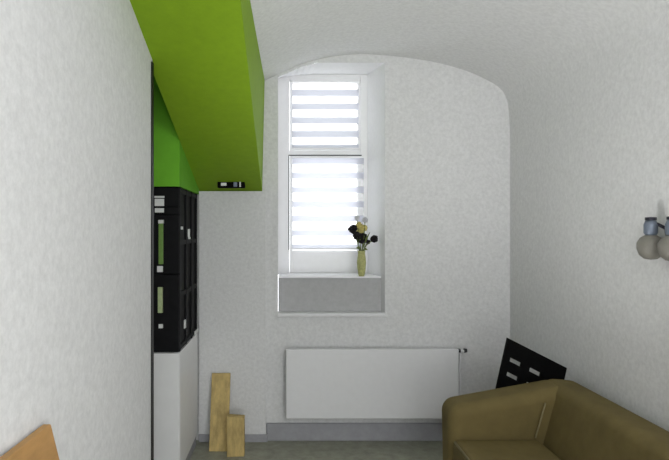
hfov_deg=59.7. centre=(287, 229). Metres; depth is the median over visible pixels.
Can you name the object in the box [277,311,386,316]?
window sill
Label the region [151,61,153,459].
trim
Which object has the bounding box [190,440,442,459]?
floor
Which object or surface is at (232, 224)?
wall
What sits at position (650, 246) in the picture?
wall lamp
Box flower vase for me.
[348,216,377,275]
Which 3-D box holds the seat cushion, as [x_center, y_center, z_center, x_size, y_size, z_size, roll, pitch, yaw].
[1.048,1.125,2.532,0.445,0.150,0.786,0,0,0]
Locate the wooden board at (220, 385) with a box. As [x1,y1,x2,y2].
[209,373,230,450]
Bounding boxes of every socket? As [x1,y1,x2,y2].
[643,220,657,234]
[665,220,668,235]
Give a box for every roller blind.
[292,80,358,149]
[292,156,363,249]
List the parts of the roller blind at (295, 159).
rail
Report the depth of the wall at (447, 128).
4.14 m
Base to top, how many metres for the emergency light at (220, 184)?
0.045 m
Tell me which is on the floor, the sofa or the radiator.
the sofa
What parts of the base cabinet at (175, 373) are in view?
door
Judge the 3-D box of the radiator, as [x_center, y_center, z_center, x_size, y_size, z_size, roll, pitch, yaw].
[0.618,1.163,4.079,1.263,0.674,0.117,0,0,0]
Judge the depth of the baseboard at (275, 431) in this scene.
4.12 m
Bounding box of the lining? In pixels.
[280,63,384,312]
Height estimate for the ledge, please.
0.011 m
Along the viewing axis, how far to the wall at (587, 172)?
2.96 m
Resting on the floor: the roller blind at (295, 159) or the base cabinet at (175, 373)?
the base cabinet at (175, 373)
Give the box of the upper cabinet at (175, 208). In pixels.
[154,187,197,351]
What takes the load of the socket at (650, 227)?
attached to the wall lamp at (650, 246)
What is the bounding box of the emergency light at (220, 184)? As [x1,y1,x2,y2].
[218,182,244,187]
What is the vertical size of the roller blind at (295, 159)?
0.730 m
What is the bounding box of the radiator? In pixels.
[286,348,466,418]
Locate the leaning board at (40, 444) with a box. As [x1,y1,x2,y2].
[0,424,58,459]
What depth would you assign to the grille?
4.10 m
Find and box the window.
[278,75,367,274]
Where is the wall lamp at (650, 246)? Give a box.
[636,216,668,260]
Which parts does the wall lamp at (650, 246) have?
lamp shade, arm, lamp shade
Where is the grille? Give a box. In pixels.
[287,348,454,348]
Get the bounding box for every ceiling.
[130,0,264,190]
[250,0,668,128]
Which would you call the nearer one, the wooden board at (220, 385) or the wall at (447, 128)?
the wooden board at (220, 385)
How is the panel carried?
on the floor
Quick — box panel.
[495,338,566,388]
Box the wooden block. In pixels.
[227,414,244,456]
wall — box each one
[0,0,198,459]
[196,54,509,439]
[199,191,265,433]
[278,278,380,310]
[510,57,668,430]
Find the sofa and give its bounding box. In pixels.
[442,379,668,459]
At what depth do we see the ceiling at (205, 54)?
2.81 m
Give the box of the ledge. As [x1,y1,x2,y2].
[278,273,380,277]
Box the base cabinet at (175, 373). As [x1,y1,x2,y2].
[154,333,197,459]
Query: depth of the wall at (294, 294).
4.22 m
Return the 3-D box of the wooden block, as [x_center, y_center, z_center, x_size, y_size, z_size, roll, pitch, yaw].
[-0.347,1.366,3.865,0.119,0.268,0.060,0,0,-5]
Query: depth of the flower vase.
4.24 m
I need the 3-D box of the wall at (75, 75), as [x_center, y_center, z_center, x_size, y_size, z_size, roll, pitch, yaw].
[-0.980,0.190,1.270,0.740,2.620,5.740,0,0,0]
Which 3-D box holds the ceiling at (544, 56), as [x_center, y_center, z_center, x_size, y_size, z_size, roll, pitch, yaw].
[0.142,-1.037,1.295,3.085,0.634,5.790,0,0,0]
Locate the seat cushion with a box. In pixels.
[453,440,560,459]
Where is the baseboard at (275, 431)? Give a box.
[199,423,441,441]
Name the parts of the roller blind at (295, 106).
rail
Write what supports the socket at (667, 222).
attached to the wall lamp at (650, 246)

